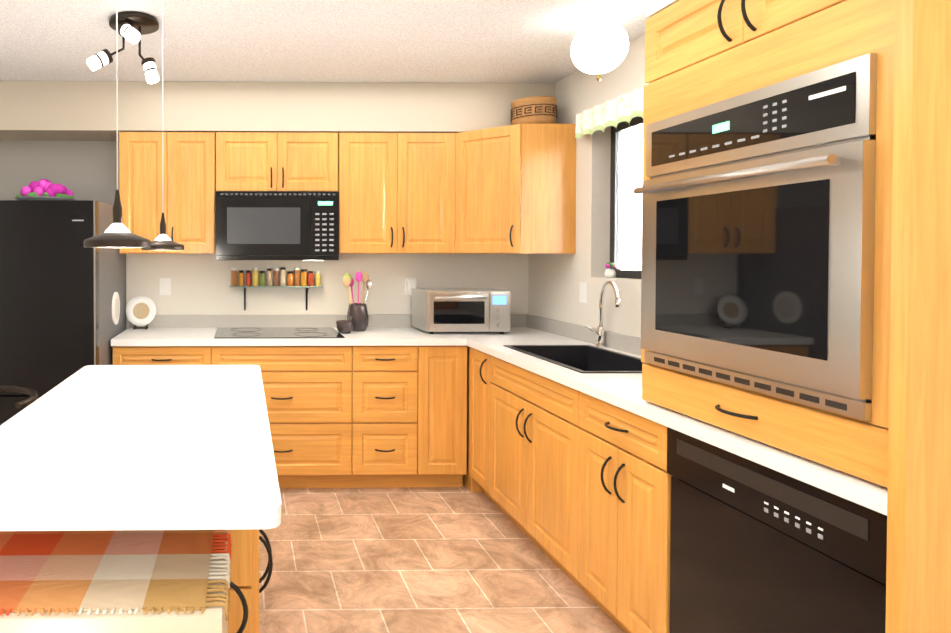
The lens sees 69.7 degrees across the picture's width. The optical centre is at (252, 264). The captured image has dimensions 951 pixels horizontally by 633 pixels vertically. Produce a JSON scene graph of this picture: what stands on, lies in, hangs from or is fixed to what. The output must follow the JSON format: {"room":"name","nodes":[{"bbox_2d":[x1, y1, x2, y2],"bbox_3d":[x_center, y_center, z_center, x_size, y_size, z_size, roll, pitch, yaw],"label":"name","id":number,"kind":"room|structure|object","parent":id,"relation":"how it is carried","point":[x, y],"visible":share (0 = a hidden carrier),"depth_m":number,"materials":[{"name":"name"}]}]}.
{"room":"kitchen","nodes":[
{"label":"kitchen","id":0,"kind":"room"},
{"bbox_2d":[0,140,527,328],"bbox_3d":[-0.341,0.100,4.342,4.750,2.480,0.132,0,1,-1],"label":"wall","id":1,"kind":"structure","parent":0,"point":[200,284],"depth_m":4.29,"materials":[{"name":"beige paint"}]},
{"bbox_2d":[160,278,170,294],"bbox_3d":[-0.595,0.151,4.281,0.075,0.115,0.008,0,1,-1],"label":"switch plate","id":2,"kind":"object","parent":1,"relation":"attached to","point":[165,286],"visible":1,"depth_m":4.28,"materials":[{"name":"white plastic"}]},
{"bbox_2d":[119,132,218,253],"bbox_3d":[-0.538,-0.450,4.101,0.597,0.759,0.348,0,1,-1],"label":"upper cabinet","id":3,"kind":"object","parent":1,"relation":"attached to","point":[190,159],"depth_m":3.93,"materials":[{"name":"brown wood"}]},
{"bbox_2d":[230,267,322,309],"bbox_3d":[0.155,0.165,4.244,0.620,0.292,0.103,0,1,-1],"label":"spice shelf","id":4,"kind":"object","parent":1,"relation":"attached to","point":[258,278],"visible":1,"depth_m":4.22,"materials":[{"name":"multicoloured glass"}]},
{"bbox_2d":[219,132,342,191],"bbox_3d":[0.147,-0.644,4.109,0.766,0.373,0.348,0,1,-1],"label":"upper cabinet","id":5,"kind":"object","parent":1,"relation":"attached to","point":[248,161],"depth_m":3.94,"materials":[{"name":"brown wood"}]},
{"bbox_2d":[216,191,338,260],"bbox_3d":[0.148,-0.240,4.085,0.762,0.427,0.409,0,1,-1],"label":"over-the-range microwave","id":6,"kind":"object","parent":5,"relation":"attached to","point":[257,225],"visible":1,"depth_m":3.88,"materials":[{"name":"black"}]},
{"bbox_2d":[339,132,454,253],"bbox_3d":[0.900,-0.451,4.124,0.731,0.759,0.348,0,1,-1],"label":"upper cabinet","id":7,"kind":"object","parent":1,"relation":"attached to","point":[395,198],"depth_m":3.95,"materials":[{"name":"brown wood"}]},
{"bbox_2d":[405,278,415,294],"bbox_3d":[1.064,0.148,4.289,0.068,0.108,0.044,0,1,-1],"label":"outlet","id":8,"kind":"object","parent":1,"relation":"attached to","point":[410,283],"visible":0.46,"depth_m":4.27,"materials":[{"name":"white plastic"}]},
{"bbox_2d":[527,124,575,253],"bbox_3d":[1.579,-0.449,4.002,0.616,0.759,0.614,0,1,-1],"label":"upper cabinet","id":9,"kind":"object","parent":1,"relation":"attached to","point":[551,148],"depth_m":3.70,"materials":[{"name":"brown wood"}]},
{"bbox_2d":[511,96,556,124],"bbox_3d":[1.697,-0.912,3.818,0.256,0.170,0.262,0,1,-1],"label":"basket","id":10,"kind":"object","parent":9,"relation":"on","point":[535,110],"visible":0.94,"depth_m":3.71,"materials":[{"name":"brown wicker"}]},
{"bbox_2d":[0,81,554,140],"bbox_3d":[-0.362,-0.983,4.090,4.496,0.302,0.358,0,1,-1],"label":"soffit","id":11,"kind":"structure","parent":0,"point":[57,110],"depth_m":3.92,"materials":[{"name":"beige paint"}]},
{"bbox_2d":[451,124,526,253],"bbox_3d":[1.416,-0.446,3.835,0.304,0.753,0.304,0,1,-1],"label":"upper cabinet","id":12,"kind":"object","parent":11,"relation":"attached to","point":[509,189],"depth_m":3.81,"materials":[{"name":"brown wood"}]},
{"bbox_2d":[0,0,649,82],"bbox_3d":[-0.295,-1.127,1.490,4.750,0.060,5.800,0,1,-1],"label":"ceiling","id":13,"kind":"structure","parent":0,"point":[451,41],"depth_m":3.15,"materials":[{"name":"white paint"}]},
{"bbox_2d":[83,0,150,247],"bbox_3d":[-0.327,-0.569,1.518,0.160,1.055,0.160,0,1,-1],"label":"pendant lamp","id":14,"kind":"object","parent":13,"relation":"hanging from","point":[117,234],"visible":1,"depth_m":1.50,"materials":[{"name":"brown metal"}]},
{"bbox_2d":[86,11,158,83],"bbox_3d":[-0.590,-0.977,2.866,0.319,0.279,0.268,0,1,-1],"label":"spotlight fixture","id":15,"kind":"object","parent":13,"relation":"attached to","point":[133,26],"visible":0.98,"depth_m":2.83,"materials":[{"name":"brown metal"}]},
{"bbox_2d":[141,0,183,249],"bbox_3d":[-0.336,-0.581,2.347,0.160,1.055,0.160,0,1,-1],"label":"pendant lamp","id":16,"kind":"object","parent":13,"relation":"hanging from","point":[162,241],"visible":0.92,"depth_m":2.34,"materials":[{"name":"brown metal"}]},
{"bbox_2d":[571,10,628,80],"bbox_3d":[1.554,-0.970,2.833,0.230,0.295,0.230,0,1,-1],"label":"globe pendant light","id":17,"kind":"object","parent":13,"relation":"hanging from","point":[600,45],"visible":1,"depth_m":2.77,"materials":[{"name":"white glass"}]},
{"bbox_2d":[259,483,624,632],"bbox_3d":[-0.295,1.413,1.528,4.750,0.060,5.800,0,1,-1],"label":"floor","id":18,"kind":"structure","parent":0,"point":[463,559],"depth_m":2.81,"materials":[{"name":"tile"}]},
{"bbox_2d":[0,386,37,408],"bbox_3d":[-0.961,0.918,2.220,0.401,0.912,0.381,0,1,-1],"label":"bar stool","id":19,"kind":"object","parent":18,"relation":"on","point":[33,394],"visible":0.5,"depth_m":2.31,"materials":[{"name":"brown metal"}]},
{"bbox_2d":[0,200,125,425],"bbox_3d":[-1.293,0.498,3.793,0.929,1.700,0.872,0,1,-1],"label":"fridge","id":20,"kind":"object","parent":18,"relation":"on","point":[62,303],"visible":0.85,"depth_m":3.36,"materials":[{"name":"black metal"}]},
{"bbox_2d":[15,179,75,199],"bbox_3d":[-1.226,-0.431,3.736,0.350,0.156,0.350,0,1,-1],"label":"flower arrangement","id":21,"kind":"object","parent":20,"relation":"on","point":[43,189],"visible":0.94,"depth_m":3.65,"materials":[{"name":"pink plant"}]},
{"bbox_2d":[0,530,247,632],"bbox_3d":[-0.356,1.015,1.386,0.692,0.740,0.450,0,1,-1],"label":"table","id":22,"kind":"object","parent":18,"relation":"on","point":[211,619],"visible":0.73,"depth_m":1.16,"materials":[{"name":"beige laminate"}]},
{"bbox_2d":[0,530,231,620],"bbox_3d":[-0.365,0.653,1.384,0.634,0.036,0.443,0,1,-1],"label":"blanket","id":23,"kind":"object","parent":22,"relation":"on","point":[105,571],"visible":0.83,"depth_m":1.32,"materials":[{"name":"orange"}]},
{"bbox_2d":[113,346,212,364],"bbox_3d":[-0.538,0.909,3.996,0.578,0.872,0.598,0,1,-1],"label":"base cabinet","id":24,"kind":"object","parent":18,"relation":"on","point":[122,355],"depth_m":3.69,"materials":[{"name":"brown wood"}]},
{"bbox_2d":[111,314,462,345],"bbox_3d":[0.205,0.407,3.988,2.070,0.124,0.623,0,1,-1],"label":"countertop","id":25,"kind":"structure","parent":24,"relation":"on","point":[382,329],"depth_m":3.94,"materials":[{"name":"white stone"}]},
{"bbox_2d":[126,296,155,329],"bbox_3d":[-0.739,0.316,4.178,0.200,0.219,0.122,0,1,-1],"label":"decorative plate","id":26,"kind":"object","parent":25,"relation":"on","point":[140,310],"visible":1,"depth_m":4.17,"materials":[{"name":"beige ceramic"}]},
{"bbox_2d":[214,327,344,337],"bbox_3d":[0.152,0.426,3.971,0.770,0.006,0.520,0,1,-1],"label":"cooktop","id":27,"kind":"object","parent":25,"relation":"in","point":[276,332],"visible":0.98,"depth_m":3.94,"materials":[{"name":"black glass"}]},
{"bbox_2d":[336,316,353,333],"bbox_3d":[0.575,0.375,3.957,0.112,0.109,0.112,0,1,-1],"label":"bowl","id":28,"kind":"object","parent":25,"relation":"on","point":[344,326],"visible":1,"depth_m":3.92,"materials":[{"name":"grey ceramic"}]},
{"bbox_2d":[343,271,371,330],"bbox_3d":[0.672,0.235,4.091,0.189,0.386,0.149,0,1,-1],"label":"utensil crock","id":29,"kind":"object","parent":25,"relation":"on","point":[358,312],"visible":1,"depth_m":4.04,"materials":[{"name":"grey ceramic"}]},
{"bbox_2d":[412,288,510,333],"bbox_3d":[1.329,0.294,4.045,0.520,0.269,0.388,0,1,-1],"label":"toaster oven","id":30,"kind":"object","parent":25,"relation":"on","point":[460,310],"visible":1,"depth_m":3.89,"materials":[{"name":"silver metal"}]},
{"bbox_2d":[228,529,272,632],"bbox_3d":[-0.328,0.936,2.206,0.746,0.873,1.170,0,1,-1],"label":"kitchen island","id":31,"kind":"object","parent":18,"relation":"on","point":[244,573],"visible":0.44,"depth_m":1.62,"materials":[{"name":"brown wood"}]},
{"bbox_2d":[0,365,280,530],"bbox_3d":[-0.343,0.480,2.016,0.774,0.039,1.605,0,1,-1],"label":"island countertop","id":32,"kind":"structure","parent":31,"relation":"on","point":[132,447],"depth_m":1.55,"materials":[{"name":"white stone"}]},
{"bbox_2d":[213,346,356,487],"bbox_3d":[0.165,0.909,4.008,0.827,0.872,0.598,0,1,-1],"label":"base cabinet","id":33,"kind":"object","parent":18,"relation":"on","point":[310,392],"depth_m":3.71,"materials":[{"name":"brown wood"}]},
{"bbox_2d":[353,346,420,487],"bbox_3d":[0.773,0.908,4.018,0.389,0.872,0.598,0,1,-1],"label":"base cabinet","id":34,"kind":"object","parent":18,"relation":"on","point":[366,416],"depth_m":3.72,"materials":[{"name":"brown wood"}]},
{"bbox_2d":[421,345,466,486],"bbox_3d":[1.116,0.908,4.023,0.298,0.872,0.598,0,1,-1],"label":"base cabinet","id":35,"kind":"object","parent":18,"relation":"on","point":[443,368],"depth_m":3.73,"materials":[{"name":"brown wood"}]},
{"bbox_2d":[463,346,562,492],"bbox_3d":[1.585,0.915,3.572,0.620,0.872,0.316,0,1,-1],"label":"base cabinet","id":36,"kind":"object","parent":18,"relation":"on","point":[482,367],"depth_m":3.56,"materials":[{"name":"brown wood"}]},
{"bbox_2d":[483,382,562,566],"bbox_3d":[1.594,1.015,3.024,0.620,0.689,0.830,0,1,-1],"label":"base cabinet","id":37,"kind":"object","parent":18,"relation":"on","point":[523,425],"depth_m":2.97,"materials":[{"name":"brown wood"}]},
{"bbox_2d":[559,385,671,632],"bbox_3d":[1.606,0.935,2.300,0.620,0.872,0.615,0,1,-1],"label":"base cabinet","id":38,"kind":"object","parent":18,"relation":"on","point":[573,485],"depth_m":2.25,"materials":[{"name":"brown wood"}]},
{"bbox_2d":[463,314,887,514],"bbox_3d":[1.585,0.513,2.806,0.643,0.300,3.035,0,1,-1],"label":"countertop","id":39,"kind":"structure","parent":38,"relation":"on","point":[571,355],"depth_m":2.57,"materials":[{"name":"white stone"}]},
{"bbox_2d":[586,281,620,347],"bbox_3d":[1.825,0.262,3.230,0.104,0.358,0.300,0,1,-1],"label":"faucet","id":40,"kind":"object","parent":39,"relation":"on","point":[599,332],"visible":0.98,"depth_m":3.34,"materials":[{"name":"silver metal"}]},
{"bbox_2d":[633,0,894,487],"bbox_3d":[1.577,-0.173,1.694,0.696,1.273,0.832,0,1,-1],"label":"cabinet","id":41,"kind":"object","parent":39,"relation":"on","point":[765,190],"visible":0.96,"depth_m":1.56,"materials":[{"name":"brown wood"}]},
{"bbox_2d":[667,427,886,632],"bbox_3d":[1.588,0.945,1.643,0.581,0.872,0.689,0,1,-1],"label":"dishwasher","id":42,"kind":"object","parent":18,"relation":"on","point":[757,547],"visible":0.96,"depth_m":1.62,"materials":[{"name":"black metal"}]},
{"bbox_2d":[885,0,950,632],"bbox_3d":[1.609,0.292,1.265,0.646,2.190,0.035,0,1,-1],"label":"cabinet end panel","id":43,"kind":"object","parent":18,"relation":"on","point":[918,581],"visible":1,"depth_m":1.24,"materials":[{"name":"brown wood"}]},
{"bbox_2d":[528,34,645,337],"bbox_3d":[2.005,0.143,1.537,0.150,2.480,5.580,0,1,-1],"label":"wall","id":44,"kind":"structure","parent":0,"point":[554,280],"depth_m":3.55,"materials":[{"name":"beige paint"}]},
{"bbox_2d":[579,282,587,302],"bbox_3d":[1.892,0.161,3.616,0.008,0.114,0.075,0,1,-1],"label":"electrical outlet plate","id":45,"kind":"object","parent":44,"relation":"attached to","point":[583,295],"visible":1,"depth_m":3.61,"materials":[{"name":"white plastic"}]},
{"bbox_2d":[604,262,615,277],"bbox_3d":[1.949,0.031,3.445,0.060,0.084,0.057,0,1,-1],"label":"potted plant","id":46,"kind":"object","parent":44,"relation":"on","point":[609,273],"visible":1,"depth_m":3.43,"materials":[{"name":"white ceramic"}]},
{"bbox_2d":[575,84,646,138],"bbox_3d":[1.870,-0.759,2.901,0.071,0.178,1.380,0,1,-1],"label":"valance curtain","id":47,"kind":"object","parent":44,"relation":"attached to","point":[627,107],"visible":0.38,"depth_m":3.25,"materials":[{"name":"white fabric"}]},
{"bbox_2d":[610,116,642,278],"bbox_3d":[2.031,-0.344,2.990,0.040,0.848,1.098,0,1,-1],"label":"window","id":48,"kind":"structure","parent":44,"relation":"in","point":[626,173],"depth_m":3.41,"materials":[{"name":"grey glass"}]},
{"bbox_2d":[646,0,678,16],"bbox_3d":[1.619,-0.955,1.663,0.613,0.284,0.870,0,1,-1],"label":"wall","id":49,"kind":"structure","parent":0,"point":[653,7],"depth_m":2.04,"materials":[{"name":"beige paint"}]}
]}

